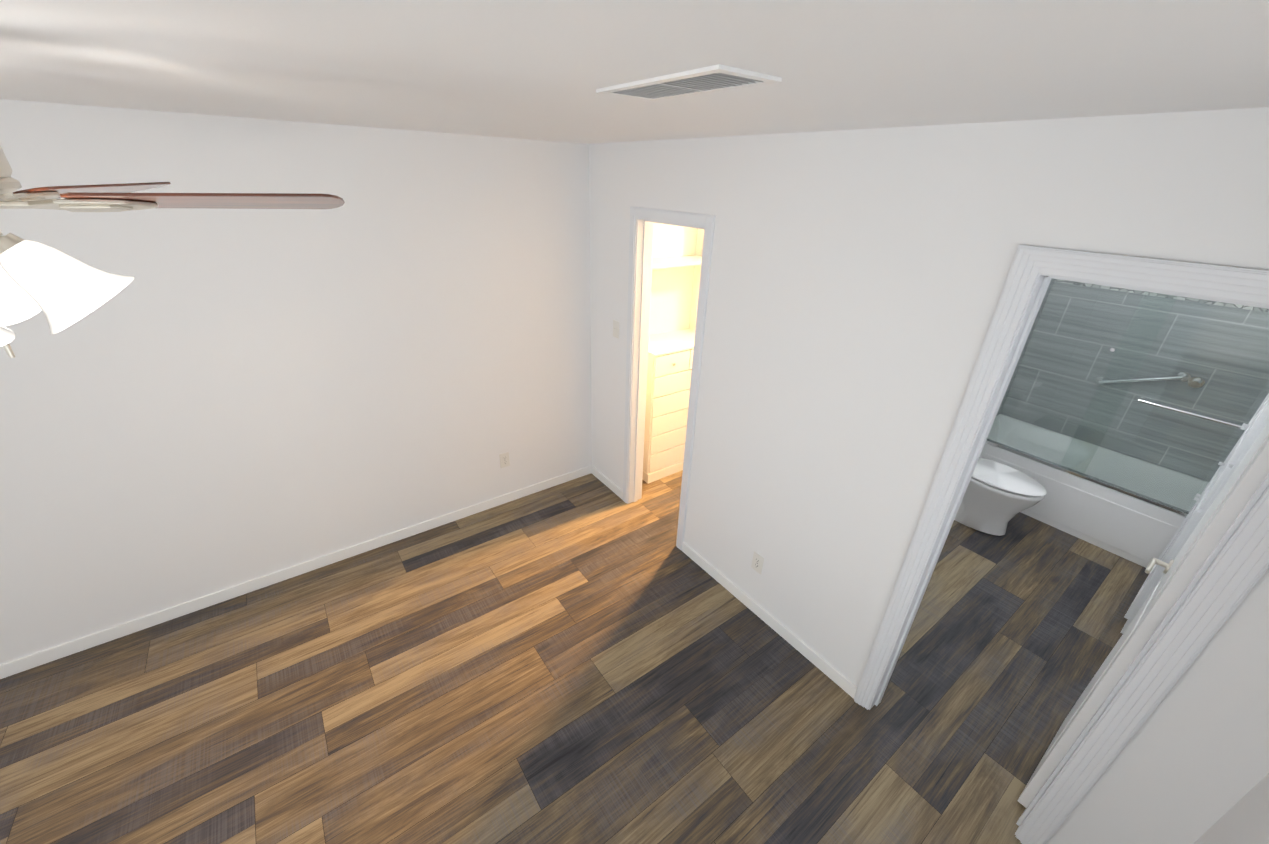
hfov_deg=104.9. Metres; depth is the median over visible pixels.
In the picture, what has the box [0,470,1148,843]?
floor
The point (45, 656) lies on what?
baseboard
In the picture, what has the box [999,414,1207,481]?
wall
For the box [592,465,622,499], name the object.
baseboard
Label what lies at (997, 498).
toilet
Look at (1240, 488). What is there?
bathroom door
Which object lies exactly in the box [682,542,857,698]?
baseboard
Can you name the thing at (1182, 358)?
wall tile
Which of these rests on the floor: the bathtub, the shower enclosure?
the bathtub
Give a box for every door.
[1017,422,1268,807]
[1120,393,1268,633]
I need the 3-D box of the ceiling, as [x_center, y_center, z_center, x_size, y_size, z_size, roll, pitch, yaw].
[0.030,-0.934,1.353,8.500,0.100,3.690,-17,32,-33]
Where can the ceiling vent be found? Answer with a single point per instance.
(713, 78)
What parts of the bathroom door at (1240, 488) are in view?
bathroom door hardware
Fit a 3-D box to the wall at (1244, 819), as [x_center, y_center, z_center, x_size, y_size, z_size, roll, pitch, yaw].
[1.042,0.876,0.647,8.500,2.440,0.120,-17,32,-33]
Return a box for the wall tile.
[997,279,1268,481]
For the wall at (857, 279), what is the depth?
1.87 m
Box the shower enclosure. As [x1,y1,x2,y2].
[985,280,1268,516]
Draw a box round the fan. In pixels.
[0,146,344,357]
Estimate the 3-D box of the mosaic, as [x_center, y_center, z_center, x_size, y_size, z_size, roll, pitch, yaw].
[3.784,-0.951,3.360,0.004,0.210,1.416,-17,32,-33]
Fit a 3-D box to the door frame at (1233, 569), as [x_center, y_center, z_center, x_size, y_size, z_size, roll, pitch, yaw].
[1.396,0.544,1.695,0.162,2.117,0.764,-17,32,-33]
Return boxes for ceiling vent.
[596,64,781,100]
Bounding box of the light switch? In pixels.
[613,320,618,338]
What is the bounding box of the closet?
[642,223,703,482]
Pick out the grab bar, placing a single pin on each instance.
(1177, 377)
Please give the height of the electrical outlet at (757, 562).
0.117 m
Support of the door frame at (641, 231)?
attached to the wall at (857, 279)
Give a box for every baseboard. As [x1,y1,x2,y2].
[0,465,591,678]
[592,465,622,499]
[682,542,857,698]
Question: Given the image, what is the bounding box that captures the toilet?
[954,457,1046,535]
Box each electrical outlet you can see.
[499,452,509,467]
[751,551,763,573]
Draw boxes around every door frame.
[623,206,714,549]
[854,245,1268,843]
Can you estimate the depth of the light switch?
3.33 m
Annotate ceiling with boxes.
[0,0,1268,143]
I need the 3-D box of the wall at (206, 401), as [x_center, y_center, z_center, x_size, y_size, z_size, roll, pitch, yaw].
[-1.063,-0.474,3.195,8.500,2.440,0.120,-17,32,-33]
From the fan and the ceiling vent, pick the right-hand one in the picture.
the ceiling vent
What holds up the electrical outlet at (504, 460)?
attached to the wall at (206, 401)
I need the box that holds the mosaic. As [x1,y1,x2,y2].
[1054,279,1268,311]
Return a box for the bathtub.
[980,415,1207,567]
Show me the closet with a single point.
(677, 259)
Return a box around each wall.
[0,99,591,664]
[589,107,1268,843]
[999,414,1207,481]
[1193,773,1268,843]
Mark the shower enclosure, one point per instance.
(1144, 498)
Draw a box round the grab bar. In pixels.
[1095,372,1204,387]

